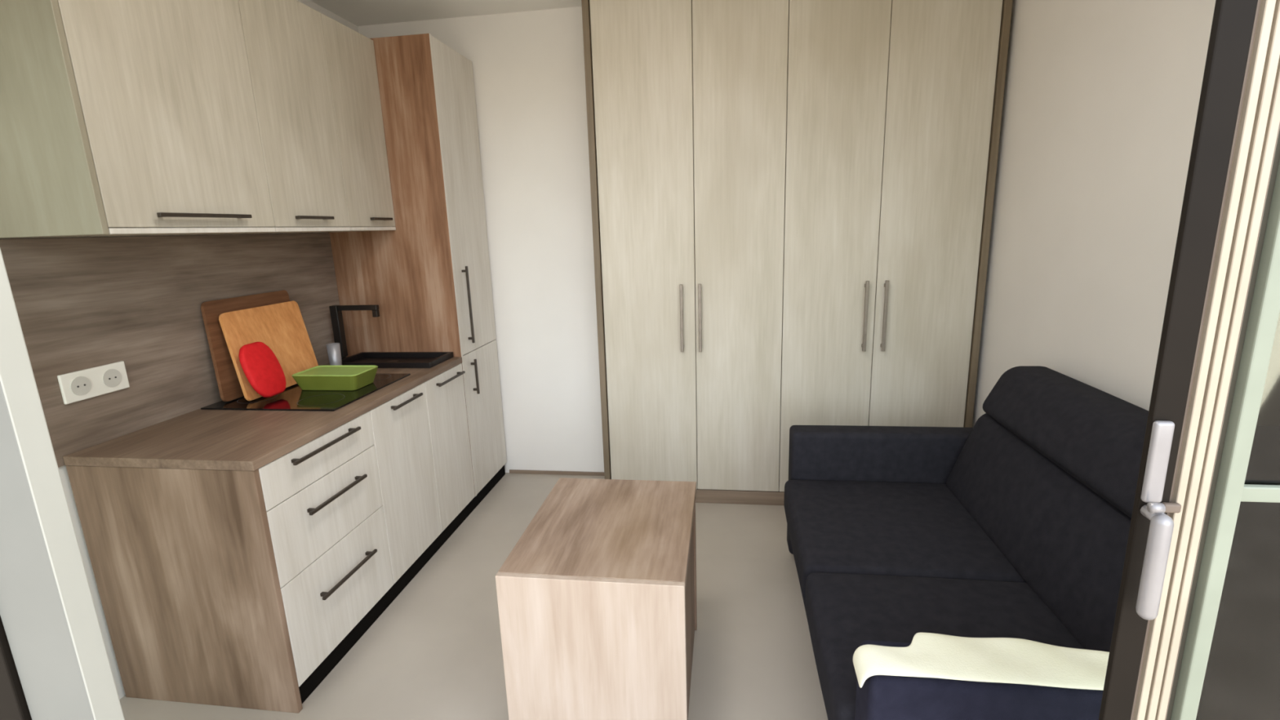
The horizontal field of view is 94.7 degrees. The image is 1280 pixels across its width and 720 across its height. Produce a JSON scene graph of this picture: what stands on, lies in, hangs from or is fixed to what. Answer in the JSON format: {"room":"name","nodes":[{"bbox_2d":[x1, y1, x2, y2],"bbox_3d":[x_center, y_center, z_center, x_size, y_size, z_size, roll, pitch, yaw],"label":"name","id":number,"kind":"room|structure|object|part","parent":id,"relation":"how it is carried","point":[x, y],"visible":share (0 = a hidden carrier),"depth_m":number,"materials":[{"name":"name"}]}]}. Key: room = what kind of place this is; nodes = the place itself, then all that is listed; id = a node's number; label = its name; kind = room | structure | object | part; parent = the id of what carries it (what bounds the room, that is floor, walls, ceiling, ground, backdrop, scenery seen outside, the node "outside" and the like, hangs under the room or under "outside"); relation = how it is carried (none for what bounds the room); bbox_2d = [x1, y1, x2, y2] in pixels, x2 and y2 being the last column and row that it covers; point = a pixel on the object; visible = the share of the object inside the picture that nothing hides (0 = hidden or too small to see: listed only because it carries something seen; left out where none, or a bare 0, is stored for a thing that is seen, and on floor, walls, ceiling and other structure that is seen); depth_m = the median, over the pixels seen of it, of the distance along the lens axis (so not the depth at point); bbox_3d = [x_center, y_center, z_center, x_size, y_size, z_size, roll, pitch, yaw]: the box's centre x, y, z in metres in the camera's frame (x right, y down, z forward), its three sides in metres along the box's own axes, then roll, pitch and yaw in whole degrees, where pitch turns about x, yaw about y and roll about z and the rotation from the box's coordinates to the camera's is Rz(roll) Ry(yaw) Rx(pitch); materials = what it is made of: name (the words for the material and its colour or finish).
{"room":"studio apartment","nodes":[
{"label":"studio apartment","id":0,"kind":"room"},
{"bbox_2d":[0,0,358,699],"bbox_3d":[-1.765,-0.282,2.325,0.100,2.850,2.620,0,13,8],"label":"wall","id":1,"kind":"structure","parent":0,"point":[63,470],"depth_m":1.93,"materials":[{"name":"white paint"}]},
{"bbox_2d":[0,0,275,238],"bbox_3d":[-1.580,-0.835,1.814,0.410,0.880,0.629,0,13,8],"label":"upper cabinet","id":2,"kind":"object","parent":1,"relation":"attached to","point":[118,117],"visible":1,"depth_m":1.64,"materials":[{"name":"laminate"}]},
{"bbox_3d":[-1.638,-0.768,1.521,0.378,0.880,0.018,0,13,8],"label":"panel","id":3,"kind":"part","parent":2,"relation":"part of","materials":[{"name":"laminate"}]},
{"bbox_3d":[-1.402,-0.416,1.893,0.018,0.016,0.610,0,13,8],"label":"rail","id":4,"kind":"part","parent":2,"relation":"part of","materials":[{"name":"metal"}]},
{"bbox_3d":[-1.380,-0.459,1.875,0.032,0.012,0.342,0,13,8],"label":"handle","id":5,"kind":"part","parent":2,"relation":"part of","materials":[{"name":"metal"}]},
{"bbox_2d":[0,232,339,467],"bbox_3d":[-1.734,-0.101,2.153,0.009,0.686,1.998,0,13,8],"label":"backsplash","id":6,"kind":"structure","parent":1,"relation":"attached to","point":[81,304],"depth_m":2.05,"materials":[{"name":"brown wood"}]},
{"bbox_2d":[57,360,129,404],"bbox_3d":[-1.759,0.070,1.900,0.013,0.092,0.206,0,13,8],"label":"wall socket","id":7,"kind":"object","parent":6,"relation":"attached to","point":[76,386],"visible":1,"depth_m":1.89,"materials":[{"name":"white plastic"}]},
{"bbox_2d":[70,376,91,395],"bbox_3d":[-1.760,0.081,1.858,0.003,0.060,0.060,0,13,8],"label":"outlet","id":8,"kind":"object","parent":7,"relation":"attached to","point":[79,385],"depth_m":1.86,"materials":[{"name":"white plastic"}]},
{"bbox_2d":[102,368,121,386],"bbox_3d":[-1.746,0.060,1.953,0.003,0.060,0.060,0,13,8],"label":"outlet","id":9,"kind":"object","parent":7,"relation":"attached to","point":[111,377],"depth_m":1.95,"materials":[{"name":"white plastic"}]},
{"bbox_2d":[193,0,350,235],"bbox_3d":[-1.504,-0.954,2.335,0.410,0.880,0.449,0,13,8],"label":"upper cabinet","id":10,"kind":"object","parent":1,"relation":"attached to","point":[284,39],"visible":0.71,"depth_m":2.28,"materials":[{"name":"laminate"}]},
{"bbox_3d":[-1.342,-0.962,2.310,0.018,0.860,0.447,0,13,8],"label":"door","id":11,"kind":"part","parent":10,"relation":"part of","materials":[{"name":"laminate"}]},
{"bbox_3d":[-1.328,-0.533,2.406,0.018,0.016,0.447,0,13,8],"label":"rail","id":12,"kind":"part","parent":10,"relation":"part of","materials":[{"name":"metal"}]},
{"bbox_3d":[-1.308,-0.572,2.369,0.032,0.012,0.210,0,13,8],"label":"handle","id":13,"kind":"part","parent":10,"relation":"part of","materials":[{"name":"metal"}]},
{"bbox_2d":[283,13,395,233],"bbox_3d":[-1.447,-1.046,2.735,0.410,0.880,0.377,0,13,8],"label":"upper cabinet","id":14,"kind":"object","parent":1,"relation":"attached to","point":[350,55],"visible":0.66,"depth_m":2.68,"materials":[{"name":"laminate"}]},
{"bbox_3d":[-1.284,-1.054,2.710,0.018,0.860,0.375,0,13,8],"label":"door","id":15,"kind":"part","parent":14,"relation":"part of","materials":[{"name":"laminate"}]},
{"bbox_3d":[-1.270,-0.624,2.806,0.018,0.016,0.375,0,13,8],"label":"rail","id":16,"kind":"part","parent":14,"relation":"part of","materials":[{"name":"metal"}]},
{"bbox_3d":[-1.242,-0.676,2.827,0.032,0.012,0.160,0,13,8],"label":"handle","id":17,"kind":"part","parent":14,"relation":"part of","materials":[{"name":"metal"}]},
{"bbox_2d":[310,0,582,26],"bbox_3d":[-0.137,-1.624,1.783,3.280,0.100,2.620,0,13,8],"label":"ceiling","id":18,"kind":"structure","parent":0,"point":[358,12],"depth_m":3.07,"materials":[{"name":"paint"}]},
{"bbox_2d":[119,472,827,719],"bbox_3d":[-0.049,1.058,2.382,3.280,0.100,2.620,0,13,8],"label":"floor","id":19,"kind":"structure","parent":0,"point":[435,652],"depth_m":2.22,"materials":[{"name":"beige tile"}]},
{"bbox_2d":[66,465,302,713],"bbox_3d":[-1.440,0.734,1.878,0.648,0.841,0.020,0,13,8],"label":"end panel","id":20,"kind":"object","parent":19,"relation":"on","point":[183,562],"visible":0.89,"depth_m":1.86,"materials":[{"name":"brown wood"}]},
{"bbox_2d":[258,410,393,686],"bbox_3d":[-1.383,0.631,2.152,0.678,0.760,0.568,0,13,8],"label":"drawer unit","id":21,"kind":"object","parent":19,"relation":"on","point":[322,498],"visible":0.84,"depth_m":2.05,"materials":[{"name":"laminate"}]},
{"bbox_2d":[62,356,462,471],"bbox_3d":[-1.354,0.155,2.456,0.652,0.030,1.420,0,13,8],"label":"countertop","id":22,"kind":"structure","parent":21,"relation":"on","point":[244,440],"depth_m":1.96,"materials":[{"name":"brown wood"}]},
{"bbox_2d":[200,373,410,411],"bbox_3d":[-1.376,0.127,2.499,0.560,0.007,0.555,0,13,8],"label":"cooktop","id":23,"kind":"object","parent":22,"relation":"in","point":[293,397],"visible":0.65,"depth_m":2.34,"materials":[{"name":"black glass"}]},
{"bbox_2d":[200,290,289,401],"bbox_3d":[-1.635,-0.078,2.521,0.069,0.393,0.497,0,13,8],"label":"chopping board","id":24,"kind":"object","parent":23,"relation":"on","point":[228,384],"visible":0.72,"depth_m":2.35,"materials":[{"name":"brown wood"}]},
{"bbox_2d":[238,342,286,397],"bbox_3d":[-1.504,0.038,2.355,0.096,0.215,0.160,0,13,8],"label":"pot holder","id":25,"kind":"object","parent":23,"relation":"on","point":[260,366],"visible":1,"depth_m":2.33,"materials":[{"name":"red fabric"}]},
{"bbox_2d":[218,300,318,400],"bbox_3d":[-1.570,-0.055,2.527,0.131,0.344,0.488,0,13,8],"label":"chopping board","id":26,"kind":"object","parent":23,"relation":"on","point":[281,326],"visible":0.77,"depth_m":2.54,"materials":[{"name":"brown wood"}]},
{"bbox_2d":[291,365,377,390],"bbox_3d":[-1.299,0.077,2.528,0.295,0.069,0.185,0,13,8],"label":"storage box","id":27,"kind":"object","parent":23,"relation":"on","point":[318,377],"visible":1,"depth_m":2.46,"materials":[{"name":"green plastic"}]},
{"bbox_2d":[325,342,342,365],"bbox_3d":[-1.480,-0.015,2.863,0.060,0.129,0.060,0,13,8],"label":"cup","id":28,"kind":"object","parent":22,"relation":"on","point":[334,352],"visible":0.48,"depth_m":2.84,"materials":[{"name":"silver metal"}]},
{"bbox_2d":[328,304,379,359],"bbox_3d":[-1.446,-0.126,2.981,0.266,0.294,0.105,0,13,8],"label":"tap","id":29,"kind":"object","parent":22,"relation":"on","point":[335,311],"visible":0.77,"depth_m":2.99,"materials":[{"name":"black metal"}]},
{"bbox_2d":[342,351,453,368],"bbox_3d":[-1.252,-0.002,3.006,0.520,0.027,0.255,0,13,8],"label":"sink","id":30,"kind":"object","parent":22,"relation":"in","point":[381,359],"visible":0.84,"depth_m":3.05,"materials":[{"name":"black"}]},
{"bbox_2d":[353,357,436,361],"bbox_3d":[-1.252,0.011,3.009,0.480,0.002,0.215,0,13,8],"label":"basin","id":31,"kind":"object","parent":30,"relation":"in","point":[355,359],"depth_m":3.07,"materials":[{"name":"black"}]},
{"bbox_3d":[-1.098,0.328,2.041,0.018,0.138,0.567,0,13,8],"label":"drawer","id":32,"kind":"part","parent":21,"relation":"part of","materials":[{"name":"laminate"}]},
{"bbox_3d":[-1.091,0.523,2.085,0.018,0.257,0.567,0,13,8],"label":"drawer","id":33,"kind":"part","parent":21,"relation":"part of","materials":[{"name":"laminate"}]},
{"bbox_3d":[-1.075,0.290,2.027,0.032,0.011,0.345,0,13,8],"label":"handle","id":34,"kind":"part","parent":21,"relation":"part of","materials":[{"name":"metal"}]},
{"bbox_3d":[-1.067,0.470,2.082,0.032,0.011,0.310,0,13,8],"label":"handle","id":35,"kind":"part","parent":21,"relation":"part of","materials":[{"name":"metal"}]},
{"bbox_3d":[-1.081,0.826,2.152,0.018,0.357,0.567,0,13,8],"label":"drawer","id":36,"kind":"part","parent":21,"relation":"part of","materials":[{"name":"laminate"}]},
{"bbox_3d":[-1.058,0.773,2.145,0.032,0.011,0.311,0,13,8],"label":"handle","id":37,"kind":"part","parent":21,"relation":"part of","materials":[{"name":"metal"}]},
{"bbox_2d":[298,465,505,703],"bbox_3d":[-1.011,0.896,2.841,0.044,0.078,1.883,0,13,8],"label":"plinth","id":38,"kind":"object","parent":19,"relation":"on","point":[317,677],"visible":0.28,"depth_m":2.44,"materials":[{"name":"black plastic"}]},
{"bbox_2d":[369,382,441,583],"bbox_3d":[-1.313,0.521,2.634,0.678,0.760,0.428,0,13,8],"label":"base cabinet","id":39,"kind":"object","parent":19,"relation":"on","point":[401,430],"visible":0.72,"depth_m":2.56,"materials":[{"name":"laminate"}]},
{"bbox_3d":[-1.002,0.177,2.531,0.032,0.011,0.230,0,13,8],"label":"handle","id":40,"kind":"part","parent":39,"relation":"part of","materials":[{"name":"metal"}]},
{"bbox_2d":[329,33,506,496],"bbox_3d":[-1.224,-0.440,3.293,0.690,2.340,0.490,0,13,8],"label":"tall cabinet","id":41,"kind":"object","parent":19,"relation":"on","point":[428,277],"visible":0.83,"depth_m":3.05,"materials":[{"name":"brown wood"}]},
{"bbox_3d":[-0.934,-0.829,3.174,0.018,1.543,0.464,0,13,8],"label":"door","id":42,"kind":"part","parent":41,"relation":"part of","materials":[{"name":"laminate"}]},
{"bbox_3d":[-0.914,-0.292,3.140,0.032,0.410,0.012,0,13,8],"label":"handle","id":43,"kind":"part","parent":41,"relation":"part of","materials":[{"name":"metal"}]},
{"bbox_3d":[-0.901,0.090,3.225,0.032,0.195,0.012,0,13,8],"label":"handle","id":44,"kind":"part","parent":41,"relation":"part of","materials":[{"name":"metal"}]},
{"bbox_3d":[-0.897,0.313,3.429,0.018,0.790,0.464,0,13,8],"label":"door","id":45,"kind":"part","parent":41,"relation":"part of","materials":[{"name":"laminate"}]},
{"bbox_2d":[423,363,475,532],"bbox_3d":[-1.255,0.429,3.034,0.678,0.760,0.396,0,13,8],"label":"base cabinet","id":46,"kind":"object","parent":19,"relation":"on","point":[445,392],"visible":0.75,"depth_m":2.97,"materials":[{"name":"laminate"}]},
{"bbox_3d":[-0.943,0.092,2.936,0.032,0.011,0.275,0,13,8],"label":"handle","id":47,"kind":"part","parent":46,"relation":"part of","materials":[{"name":"metal"}]},
{"bbox_2d":[495,477,697,719],"bbox_3d":[-0.084,0.803,1.925,0.510,0.600,0.640,0,13,8],"label":"table","id":48,"kind":"object","parent":19,"relation":"on","point":[597,595],"visible":1,"depth_m":1.62,"materials":[{"name":"brown wood"}]},
{"bbox_3d":[-0.127,0.871,1.625,0.510,0.600,0.018,0,13,8],"label":"panel","id":49,"kind":"part","parent":48,"relation":"part of","materials":[{"name":"brown wood"}]},
{"bbox_3d":[0.148,0.821,1.895,0.018,0.563,0.599,0,13,8],"label":"panel","id":50,"kind":"part","parent":48,"relation":"part of","materials":[{"name":"brown wood"}]},
{"bbox_3d":[-0.041,0.753,2.228,0.504,0.563,0.019,0,13,8],"label":"panel","id":51,"kind":"part","parent":48,"relation":"part of","materials":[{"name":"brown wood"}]},
{"bbox_2d":[581,0,1013,505],"bbox_3d":[0.725,-0.530,3.071,1.900,2.648,0.370,0,13,8],"label":"wardrobe","id":52,"kind":"object","parent":19,"relation":"on","point":[792,201],"visible":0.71,"depth_m":2.88,"materials":[{"name":"laminate"}]},
{"bbox_3d":[-0.197,-0.532,3.217,0.032,2.648,0.345,0,13,8],"label":"panel","id":53,"kind":"part","parent":52,"relation":"part of","materials":[{"name":"brown wood"}]},
{"bbox_3d":[0.038,-0.534,3.026,0.480,2.555,0.018,0,13,8],"label":"door","id":54,"kind":"part","parent":52,"relation":"part of","materials":[{"name":"laminate"}]},
{"bbox_3d":[0.216,-0.216,3.044,0.015,0.350,0.038,0,13,8],"label":"handle","id":55,"kind":"part","parent":52,"relation":"part of","materials":[{"name":"grey metal"}]},
{"bbox_3d":[0.309,-0.216,3.030,0.015,0.350,0.038,0,13,8],"label":"handle","id":56,"kind":"part","parent":52,"relation":"part of","materials":[{"name":"grey metal"}]},
{"bbox_3d":[0.495,-0.535,2.959,0.438,2.555,0.018,0,13,8],"label":"door","id":57,"kind":"part","parent":52,"relation":"part of","materials":[{"name":"laminate"}]},
{"bbox_3d":[0.934,-0.535,2.896,0.443,2.555,0.018,0,13,8],"label":"door","id":58,"kind":"part","parent":52,"relation":"part of","materials":[{"name":"laminate"}]},
{"bbox_3d":[1.113,-0.216,2.914,0.015,0.350,0.038,0,13,8],"label":"handle","id":59,"kind":"part","parent":52,"relation":"part of","materials":[{"name":"grey metal"}]},
{"bbox_3d":[1.203,-0.216,2.901,0.015,0.350,0.038,0,13,8],"label":"handle","id":60,"kind":"part","parent":52,"relation":"part of","materials":[{"name":"grey metal"}]},
{"bbox_3d":[1.383,-0.535,2.831,0.458,2.555,0.018,0,13,8],"label":"door","id":61,"kind":"part","parent":52,"relation":"part of","materials":[{"name":"laminate"}]},
{"bbox_3d":[1.652,-0.533,2.950,0.031,2.648,0.345,0,13,8],"label":"panel","id":62,"kind":"part","parent":52,"relation":"part of","materials":[{"name":"brown wood"}]},
{"bbox_2d":[783,365,1148,719],"bbox_3d":[1.021,0.603,1.865,0.994,0.946,1.548,0,13,8],"label":"sofa","id":63,"kind":"object","parent":19,"relation":"on","point":[1015,523],"visible":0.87,"depth_m":1.78,"materials":[{"name":"grey fabric"}]},
{"bbox_3d":[1.133,0.582,2.575,0.940,0.588,0.136,0,13,8],"label":"armrest","id":64,"kind":"part","parent":63,"relation":"part of","materials":[{"name":"grey fabric"}]},
{"bbox_2d":[783,480,1026,600],"bbox_3d":[0.943,0.659,2.187,0.748,0.178,0.701,0,13,8],"label":"seat cushion","id":65,"kind":"object","parent":63,"relation":"on","point":[913,528],"depth_m":2.07,"materials":[{"name":"grey fabric"}]},
{"bbox_2d":[804,572,1084,719],"bbox_3d":[0.854,0.800,1.570,0.748,0.178,0.573,0,13,8],"label":"seat cushion","id":66,"kind":"object","parent":63,"relation":"on","point":[844,611],"depth_m":1.63,"materials":[{"name":"grey fabric"}]},
{"bbox_3d":[0.936,0.893,1.212,0.940,0.588,0.136,0,13,8],"label":"armrest","id":67,"kind":"part","parent":63,"relation":"part of","materials":[{"name":"blue fabric"}]},
{"bbox_2d":[853,632,1109,690],"bbox_3d":[0.708,0.614,1.179,0.539,0.050,0.125,0,13,8],"label":"blanket","id":68,"kind":"object","parent":63,"relation":"on","point":[929,655],"visible":0.83,"depth_m":1.17,"materials":[{"name":"white fabric"}]},
{"bbox_2d":[946,413,1131,652],"bbox_3d":[1.302,0.503,1.801,0.279,0.350,1.268,0,13,8],"label":"cushion","id":69,"kind":"object","parent":63,"relation":"on","point":[1058,537],"depth_m":1.75,"materials":[{"name":"grey fabric"}]},
{"bbox_2d":[357,6,604,472],"bbox_3d":[0.097,-0.583,3.396,3.480,2.850,0.100,0,13,8],"label":"wall","id":70,"kind":"structure","parent":0,"point":[528,67],"depth_m":3.39,"materials":[{"name":"white paint"}]},
{"bbox_2d":[509,469,604,475],"bbox_3d":[-0.504,0.712,3.721,0.665,0.022,0.010,0,13,8],"label":"baseboard","id":71,"kind":"structure","parent":70,"relation":"attached to","point":[511,471],"depth_m":3.72,"materials":[{"name":"brown wood"}]},
{"bbox_2d":[972,0,1279,427],"bbox_3d":[1.580,-0.284,1.841,0.100,2.850,2.620,0,13,8],"label":"wall","id":72,"kind":"structure","parent":0,"point":[1101,98],"depth_m":2.04,"materials":[{"name":"grey paint"}]},
{"bbox_3d":[-0.269,-0.005,0.866,3.480,2.850,0.100,0,13,8],"label":"wall","id":73,"kind":"structure","parent":0,"visible":0},
{"bbox_2d":[0,615,31,719],"bbox_3d":[-1.213,0.170,1.022,0.146,2.300,0.080,0,13,8],"label":"trim","id":74,"kind":"structure","parent":73,"relation":"attached to","point":[13,703],"depth_m":1.07,"materials":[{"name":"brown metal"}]},
{"bbox_2d":[0,248,124,719],"bbox_3d":[-1.070,0.171,0.996,0.140,2.300,0.048,0,13,8],"label":"door frame","id":75,"kind":"structure","parent":73,"relation":"in","point":[49,617],"depth_m":1.02,"materials":[{"name":"grey paint"}]},
{"bbox_2d":[1098,0,1279,719],"bbox_3d":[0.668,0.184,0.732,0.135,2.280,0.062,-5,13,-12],"label":"door","id":76,"kind":"structure","parent":73,"relation":"in","point":[1222,311],"depth_m":0.69,"materials":[{"name":"brown metal"}]},
{"bbox_3d":[0.621,0.243,0.720,0.023,0.152,0.036,0,13,8],"label":"lever","id":77,"kind":"part","parent":76,"relation":"part of","materials":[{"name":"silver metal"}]},
{"bbox_3d":[0.623,0.123,0.711,0.021,0.104,0.010,0,13,8],"label":"handle plate","id":78,"kind":"part","parent":76,"relation":"part of","materials":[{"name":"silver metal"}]},
{"bbox_2d":[1195,358,1279,719],"bbox_3d":[1.042,0.170,0.691,0.632,2.300,0.040,0,13,8],"label":"window","id":79,"kind":"structure","parent":73,"relation":"in","point":[1242,682],"depth_m":0.76,"materials":[{"name":"clear glass"},{"name":"white painted aluminium"}]}
]}

